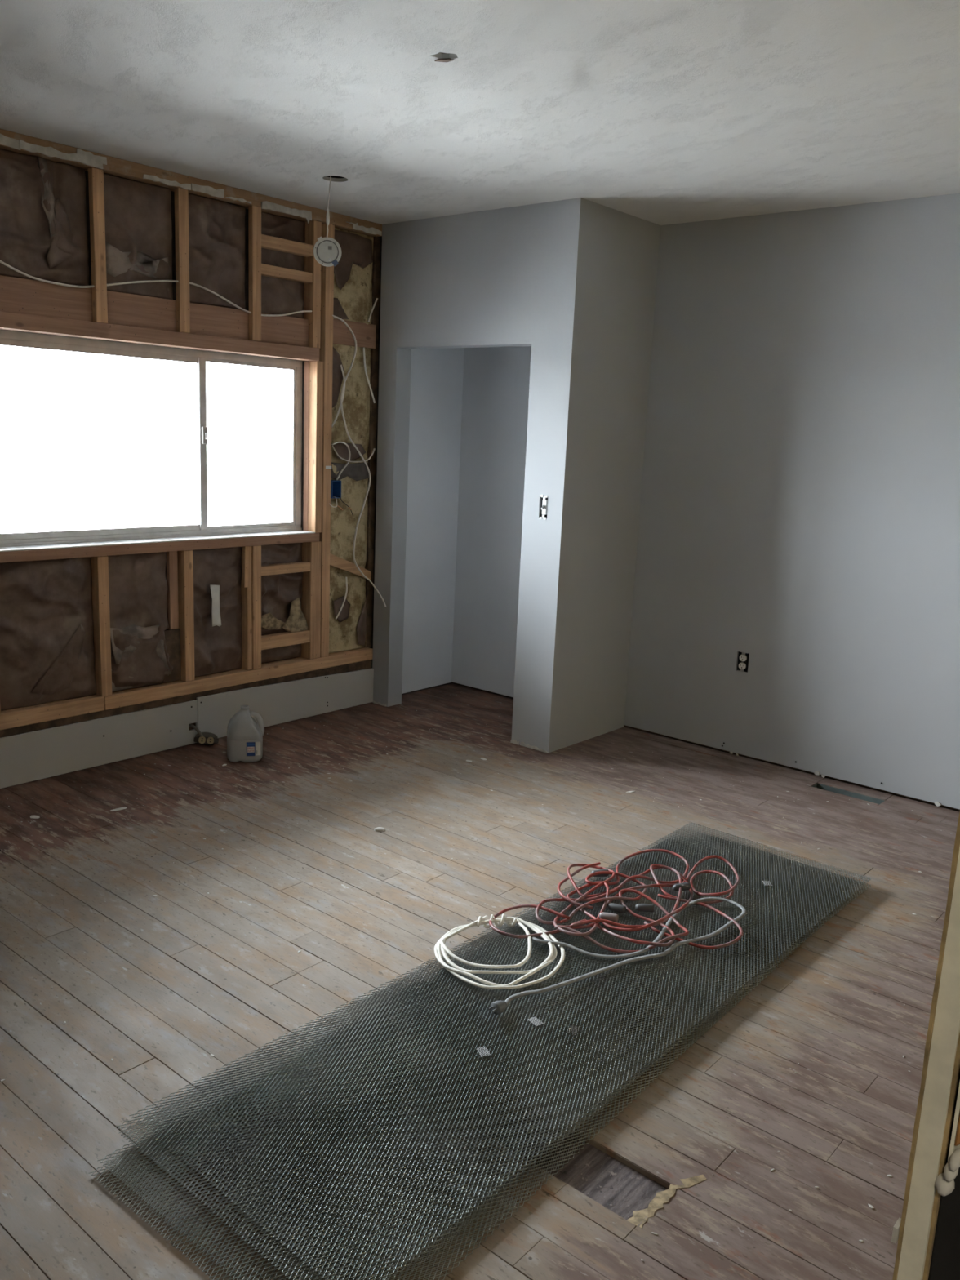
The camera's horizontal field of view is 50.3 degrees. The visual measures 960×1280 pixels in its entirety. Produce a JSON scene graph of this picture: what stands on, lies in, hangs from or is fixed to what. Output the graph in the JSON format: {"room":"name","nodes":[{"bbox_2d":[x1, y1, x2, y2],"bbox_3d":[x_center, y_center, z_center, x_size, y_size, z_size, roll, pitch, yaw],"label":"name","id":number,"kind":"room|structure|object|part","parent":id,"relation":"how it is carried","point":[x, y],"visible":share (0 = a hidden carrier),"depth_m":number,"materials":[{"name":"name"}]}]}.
{"room":"room under renovation","nodes":[
{"label":"room under renovation","id":0,"kind":"room"},
{"bbox_2d":[0,128,464,788],"bbox_3d":[-2.167,-0.592,3.484,0.148,3.100,6.500,12,15,39],"label":"wall","id":1,"kind":"structure","parent":0,"point":[60,737],"depth_m":4.72,"materials":[{"name":"brown wood"}]},
{"bbox_2d":[0,148,88,285],"bbox_3d":[-1.666,-1.569,3.801,0.109,0.436,0.448,12,15,39],"label":"insulation batt","id":2,"kind":"object","parent":1,"relation":"attached to","point":[43,226],"visible":0.99,"depth_m":3.82,"materials":[{"name":"brown paper"}]},
{"bbox_2d":[0,556,96,711],"bbox_3d":[-1.750,-0.032,4.109,0.089,0.587,0.419,12,15,39],"label":"insulation batt","id":3,"kind":"object","parent":1,"relation":"attached to","point":[47,651],"visible":0.97,"depth_m":4.09,"materials":[{"name":"brown paper"}]},
{"bbox_3d":[-2.929,0.511,2.822,0.090,0.062,4.043,12,15,39],"label":"plate","id":4,"kind":"part","parent":1,"relation":"part of","materials":[{"name":"brown wood"}]},
{"bbox_2d":[103,173,173,299],"bbox_3d":[-1.391,-1.626,4.140,0.083,0.436,0.325,12,15,39],"label":"insulation batt","id":5,"kind":"object","parent":1,"relation":"attached to","point":[138,215],"visible":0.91,"depth_m":4.12,"materials":[{"name":"brown paper"}]},
{"bbox_2d":[107,551,173,692],"bbox_3d":[-1.460,-0.086,4.436,0.102,0.587,0.355,12,15,39],"label":"insulation batt","id":6,"kind":"object","parent":1,"relation":"attached to","point":[138,588],"visible":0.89,"depth_m":4.39,"materials":[{"name":"brown paper"}]},
{"bbox_2d":[0,260,311,316],"bbox_3d":[-1.365,-1.457,4.162,0.015,0.137,1.775,12,15,39],"label":"electrical cable","id":7,"kind":"object","parent":1,"relation":"attached to","point":[1,261],"visible":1,"depth_m":4.17,"materials":[{"name":"white plastic"}]},
{"bbox_2d":[0,329,315,551],"bbox_3d":[-1.367,-0.840,4.396,0.131,0.822,1.610,12,15,39],"label":"window","id":8,"kind":"structure","parent":1,"relation":"in","point":[114,536],"depth_m":4.52,"materials":[{"name":"metal"}]},
{"bbox_3d":[-1.582,-0.815,4.224,0.012,0.762,0.998,12,15,39],"label":"sash","id":9,"kind":"part","parent":8,"relation":"part of","materials":[{"name":"glass"}]},
{"bbox_3d":[-1.246,-0.875,4.593,0.013,0.762,0.036,12,15,39],"label":"meeting rail","id":10,"kind":"part","parent":8,"relation":"part of","materials":[{"name":"metal"}]},
{"bbox_3d":[-1.083,-0.912,4.807,0.014,0.762,0.538,12,15,39],"label":"sash","id":11,"kind":"part","parent":8,"relation":"part of","materials":[{"name":"glass"}]},
{"bbox_3d":[-2.527,-0.193,3.139,0.109,0.042,5.216,12,15,39],"label":"sill plate","id":12,"kind":"part","parent":1,"relation":"part of","materials":[{"name":"brown wood"}]},
{"bbox_3d":[-2.489,-1.046,2.956,0.092,0.058,5.204,12,15,39],"label":"header plate","id":13,"kind":"part","parent":1,"relation":"part of","materials":[{"name":"brown wood"}]},
{"bbox_3d":[-2.333,-1.684,2.979,0.090,0.054,5.600,12,15,39],"label":"plate","id":14,"kind":"part","parent":1,"relation":"part of","materials":[{"name":"brown wood"}]},
{"bbox_2d":[188,724,218,745],"bbox_3d":[-1.265,0.435,4.665,0.142,0.097,0.066,1,12,-6],"label":"outlet","id":15,"kind":"object","parent":1,"relation":"attached to","point":[201,738],"visible":1,"depth_m":4.66,"materials":[{"name":"beige plastic"}]},
{"bbox_2d":[198,736,205,743],"bbox_3d":[-1.264,0.454,4.647,0.031,0.032,0.019,-2,12,-19],"label":"receptacle","id":16,"kind":"object","parent":15,"relation":"attached to","point":[202,740],"depth_m":4.65,"materials":[{"name":"beige plastic"}]},
{"bbox_2d":[207,737,213,744],"bbox_3d":[-1.228,0.458,4.658,0.031,0.032,0.019,-2,12,-19],"label":"receptacle","id":17,"kind":"object","parent":15,"relation":"attached to","point":[210,740],"depth_m":4.66,"materials":[{"name":"beige plastic"}]},
{"bbox_2d":[188,193,245,309],"bbox_3d":[-1.149,-1.673,4.424,0.077,0.436,0.319,12,15,39],"label":"insulation batt","id":18,"kind":"object","parent":1,"relation":"attached to","point":[216,228],"visible":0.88,"depth_m":4.41,"materials":[{"name":"brown paper"}]},
{"bbox_2d":[192,546,242,676],"bbox_3d":[-1.220,-0.134,4.722,0.091,0.587,0.292,12,15,39],"label":"insulation batt","id":19,"kind":"object","parent":1,"relation":"attached to","point":[217,649],"depth_m":4.71,"materials":[{"name":"brown paper"}]},
{"bbox_3d":[-1.206,-0.156,4.665,0.005,0.198,0.060,12,15,39],"label":"paper strip","id":20,"kind":"part","parent":19,"relation":"part of","materials":[{"name":"white paper"}]},
{"bbox_3d":[-1.112,0.164,4.926,0.090,0.059,1.554,12,15,39],"label":"plate","id":21,"kind":"part","parent":1,"relation":"part of","materials":[{"name":"brown wood"}]},
{"bbox_2d":[261,212,304,318],"bbox_3d":[-0.922,-1.720,4.701,0.059,0.436,0.297,12,15,39],"label":"insulation batt","id":22,"kind":"object","parent":1,"relation":"attached to","point":[278,295],"visible":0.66,"depth_m":4.71,"materials":[{"name":"brown paper"}]},
{"bbox_2d":[261,542,308,662],"bbox_3d":[-0.973,-0.181,5.007,0.092,0.587,0.306,12,15,39],"label":"insulation batt","id":23,"kind":"object","parent":1,"relation":"attached to","point":[281,593],"visible":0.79,"depth_m":5.01,"materials":[{"name":"brown paper"}]},
{"bbox_2d":[331,364,345,427],"bbox_3d":[-0.695,-1.197,5.017,0.083,0.304,0.012,-8,15,-41],"label":"electrical cable","id":24,"kind":"object","parent":1,"relation":"attached to","point":[341,367],"visible":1,"depth_m":5.03,"materials":[{"name":"white plastic"}]},
{"bbox_2d":[328,480,352,514],"bbox_3d":[-0.723,-0.715,5.133,0.091,0.173,0.158,12,15,39],"label":"outlet box","id":25,"kind":"object","parent":1,"relation":"attached to","point":[335,488],"visible":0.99,"depth_m":5.12,"materials":[{"name":"blue plastic"}]},
{"bbox_2d":[331,441,350,479],"bbox_3d":[-0.695,-0.892,5.094,0.114,0.192,0.020,-9,16,-44],"label":"electrical cable","id":26,"kind":"object","parent":25,"relation":"attached to","point":[348,449],"visible":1,"depth_m":5.10,"materials":[{"name":"white plastic"}]},
{"bbox_2d":[335,577,347,619],"bbox_3d":[-0.711,-0.214,5.245,0.074,0.218,0.011,-8,15,-42],"label":"electrical cable","id":27,"kind":"object","parent":1,"relation":"attached to","point":[345,596],"visible":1,"depth_m":5.25,"materials":[{"name":"white plastic"}]},
{"bbox_2d":[328,227,373,653],"bbox_3d":[-0.670,-0.964,5.175,0.089,2.083,0.291,12,15,39],"label":"insulation batt","id":28,"kind":"object","parent":1,"relation":"attached to","point":[353,274],"visible":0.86,"depth_m":5.17,"materials":[{"name":"yellow fabric"}]},
{"bbox_2d":[332,445,375,462],"bbox_3d":[-0.632,-0.937,5.152,0.026,0.081,0.295,12,15,39],"label":"electrical cable","id":29,"kind":"object","parent":1,"relation":"attached to","point":[374,449],"visible":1,"depth_m":5.14,"materials":[{"name":"white plastic"}]},
{"bbox_2d":[332,315,386,606],"bbox_3d":[-0.624,-0.879,5.146,0.322,1.435,0.114,-2,12,-22],"label":"electrical cable","id":30,"kind":"object","parent":1,"relation":"attached to","point":[334,316],"visible":1,"depth_m":5.16,"materials":[{"name":"white plastic"}]},
{"bbox_2d":[363,347,375,403],"bbox_3d":[-0.558,-1.334,5.158,0.012,0.269,0.096,12,15,39],"label":"electrical cable","id":31,"kind":"object","parent":1,"relation":"attached to","point":[364,357],"visible":1,"depth_m":5.14,"materials":[{"name":"white plastic"}]},
{"bbox_2d":[368,297,377,322],"bbox_3d":[-0.535,-1.648,5.106,0.012,0.122,0.060,13,16,43],"label":"electrical cable","id":32,"kind":"object","parent":1,"relation":"attached to","point":[376,300],"visible":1,"depth_m":5.10,"materials":[{"name":"white plastic"}]},
{"bbox_2d":[0,682,959,1279],"bbox_3d":[-0.173,1.094,2.041,5.530,0.061,6.500,12,15,39],"label":"floor","id":33,"kind":"structure","parent":0,"point":[173,998],"depth_m":2.81,"materials":[{"name":"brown wood"}]},
{"bbox_2d":[30,815,39,818],"bbox_3d":[-1.638,0.650,3.760,0.040,0.002,0.029,3,12,4],"label":"flake","id":34,"kind":"object","parent":33,"relation":"on","point":[31,816],"visible":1,"depth_m":3.76,"materials":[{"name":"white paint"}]},
{"bbox_2d":[110,806,127,811],"bbox_3d":[-1.367,0.640,3.869,0.024,0.002,0.066,12,15,39],"label":"flake","id":35,"kind":"object","parent":33,"relation":"on","point":[123,807],"visible":1,"depth_m":3.86,"materials":[{"name":"white paint"}]},
{"bbox_2d":[226,704,264,762],"bbox_3d":[-1.030,0.406,4.495,0.162,0.240,0.155,0,12,-12],"label":"water jug","id":36,"kind":"object","parent":33,"relation":"on","point":[245,735],"visible":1,"depth_m":4.44,"materials":[{"name":"white plastic"}]},
{"bbox_3d":[-0.995,0.476,4.437,0.030,0.026,0.001,0,12,-13],"label":"label panel","id":37,"kind":"part","parent":36,"relation":"part of","materials":[{"name":"paper"}]},
{"bbox_3d":[-0.986,0.368,4.498,0.074,0.118,0.025,0,12,-13],"label":"handle","id":38,"kind":"part","parent":36,"relation":"part of","materials":[{"name":"white plastic"}]},
{"bbox_2d":[373,826,385,831],"bbox_3d":[-0.370,0.698,3.776,0.033,0.010,0.037,12,15,39],"label":"flake","id":39,"kind":"object","parent":33,"relation":"on","point":[378,828],"visible":1,"depth_m":3.77,"materials":[{"name":"white paint"}]},
{"bbox_2d":[88,838,853,1279],"bbox_3d":[0.239,0.942,2.699,0.690,0.008,2.360,11,14,37],"label":"sheet","id":40,"kind":"object","parent":33,"relation":"on","point":[706,1027],"visible":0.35,"depth_m":2.08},
{"bbox_2d":[97,834,858,1279],"bbox_3d":[0.255,0.933,2.712,0.690,0.008,2.360,12,15,38],"label":"sheet","id":41,"kind":"object","parent":40,"relation":"on","point":[785,957],"visible":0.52,"depth_m":2.10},
{"bbox_2d":[118,827,863,1279],"bbox_3d":[0.279,0.915,2.772,0.690,0.008,2.360,12,15,38],"label":"sheet","id":42,"kind":"object","parent":41,"relation":"on","point":[609,1095],"visible":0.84,"depth_m":2.24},
{"bbox_2d":[115,822,871,1279],"bbox_3d":[0.329,0.869,2.865,0.744,0.037,2.204,12,15,39],"label":"sheet","id":43,"kind":"object","parent":42,"relation":"on","point":[691,823],"depth_m":2.42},
{"bbox_2d":[476,1046,490,1057],"bbox_3d":[0.008,0.963,2.390,0.026,0.002,0.036,-2,12,-20],"label":"lath patch","id":44,"kind":"object","parent":43,"relation":"on","point":[480,1051],"visible":1,"depth_m":2.39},
{"bbox_3d":[0.060,0.861,2.844,0.359,0.036,0.379,12,15,39],"label":"cable coil","id":45,"kind":"part","parent":43,"relation":"part of","materials":[{"name":"white plastic"}]},
{"bbox_2d":[528,1017,543,1026],"bbox_3d":[0.137,0.942,2.522,0.026,0.002,0.036,-5,14,-34],"label":"lath patch","id":46,"kind":"object","parent":43,"relation":"on","point":[536,1022],"visible":1,"depth_m":2.52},
{"bbox_2d":[566,1025,580,1035],"bbox_3d":[0.227,0.951,2.494,0.026,0.002,0.036,9,13,29],"label":"lath patch","id":47,"kind":"object","parent":43,"relation":"on","point":[575,1028],"visible":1,"depth_m":2.49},
{"bbox_2d":[488,848,742,953],"bbox_3d":[0.445,0.799,3.196,0.762,0.036,0.738,4,12,9],"label":"coiled cable","id":48,"kind":"object","parent":43,"relation":"on","point":[604,917],"visible":1,"depth_m":3.13,"materials":[{"name":"red rubber"}]},
{"bbox_3d":[0.315,0.780,3.282,0.122,0.024,0.326,5,12,10],"label":"cord","id":49,"kind":"part","parent":48,"relation":"part of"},
{"bbox_3d":[0.636,0.842,3.064,0.321,0.019,0.269,12,15,39],"label":"cord","id":50,"kind":"part","parent":48,"relation":"part of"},
{"bbox_2d":[488,897,746,1014],"bbox_3d":[0.373,0.857,2.916,1.012,0.030,0.284,-5,14,-34],"label":"extension cord","id":51,"kind":"object","parent":43,"relation":"on","point":[497,1007],"visible":0.97,"depth_m":2.84,"materials":[{"name":"grey rubber"}]},
{"bbox_2d":[762,880,772,885],"bbox_3d":[0.949,0.803,3.377,0.026,0.002,0.036,2,11,0],"label":"lath patch","id":52,"kind":"object","parent":43,"relation":"on","point":[766,882],"visible":1,"depth_m":3.38,"materials":[{"name":"grey metal"}]},
{"bbox_2d":[0,710,951,1261],"bbox_3d":[0.025,0.795,3.402,3.622,0.002,3.672,12,15,39],"label":"crumbs","id":53,"kind":"object","parent":33,"relation":"on","point":[299,951],"visible":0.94,"depth_m":2.89,"materials":[{"name":"white"}]},
{"bbox_2d":[811,782,884,804],"bbox_3d":[1.581,0.789,4.438,0.300,0.256,0.074,12,15,39],"label":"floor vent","id":54,"kind":"object","parent":33,"relation":"in","point":[846,793],"visible":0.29,"depth_m":4.45,"materials":[{"name":"metal"}]},
{"bbox_2d":[0,0,959,225],"bbox_3d":[-0.067,-1.327,1.549,5.530,0.019,6.500,12,15,39],"label":"ceiling","id":55,"kind":"structure","parent":0,"point":[658,112],"depth_m":3.06,"materials":[{"name":"paint"}]},
{"bbox_2d":[313,175,341,266],"bbox_3d":[-0.627,-1.748,4.214,0.116,0.395,0.026,1,12,-8],"label":"ceiling light","id":56,"kind":"object","parent":55,"relation":"hanging from","point":[326,251],"visible":0.96,"depth_m":4.24,"materials":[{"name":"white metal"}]},
{"bbox_2d":[372,197,595,753],"bbox_3d":[-0.050,-0.767,4.951,1.193,2.440,0.110,12,15,39],"label":"wall","id":57,"kind":"structure","parent":0,"point":[518,276],"depth_m":4.71,"materials":[{"name":"grey paint"}]},
{"bbox_2d":[539,494,547,519],"bbox_3d":[0.302,-0.604,4.641,0.051,0.110,0.072,12,15,39],"label":"light switch","id":58,"kind":"object","parent":57,"relation":"attached to","point":[544,500],"visible":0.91,"depth_m":4.62,"materials":[{"name":"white plastic"}]},
{"bbox_2d":[561,202,660,748],"bbox_3d":[0.577,-0.720,4.855,0.104,2.440,0.546,12,15,39],"label":"wall","id":59,"kind":"structure","parent":0,"point":[625,246],"depth_m":4.80,"materials":[{"name":"grey paint"}]},
{"bbox_2d":[451,193,959,810],"bbox_3d":[1.929,-0.551,4.162,5.535,3.100,0.138,12,15,39],"label":"wall","id":60,"kind":"structure","parent":0,"point":[799,513],"depth_m":4.54,"materials":[{"name":"grey paint"}]},
{"bbox_2d":[737,651,749,672],"bbox_3d":[1.249,0.100,4.811,0.064,0.097,0.064,12,15,39],"label":"wall outlet","id":61,"kind":"object","parent":60,"relation":"attached to","point":[743,657],"visible":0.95,"depth_m":4.79,"materials":[{"name":"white plastic"}]},
{"bbox_2d":[738,662,746,669],"bbox_3d":[1.230,0.122,4.795,0.034,0.029,0.009,12,15,39],"label":"receptacle","id":62,"kind":"object","parent":61,"relation":"attached to","point":[741,665],"depth_m":4.79,"materials":[{"name":"white plastic"}]},
{"bbox_2d":[739,654,746,661],"bbox_3d":[1.232,0.084,4.787,0.034,0.029,0.009,12,15,39],"label":"receptacle","id":63,"kind":"object","parent":61,"relation":"attached to","point":[742,657],"depth_m":4.78,"materials":[{"name":"white plastic"}]},
{"bbox_2d":[891,811,959,1279],"bbox_3d":[1.517,-0.077,1.895,0.115,2.440,3.932,12,15,39],"label":"wall","id":64,"kind":"structure","parent":0,"point":[926,1233],"depth_m":0.47,"materials":[{"name":"beige wood"}]},
{"label":"outside","id":65,"kind":"structure","parent":0,"visible":0},
{"bbox_2d":[0,462,291,533],"bbox_3d":[-17.907,-1.735,16.020,39.800,0.200,60.000,12,15,39],"label":"ground","id":66,"kind":"structure","parent":65,"point":[34,497],"depth_m":28.43,"materials":[{"name":"white"}]}
]}

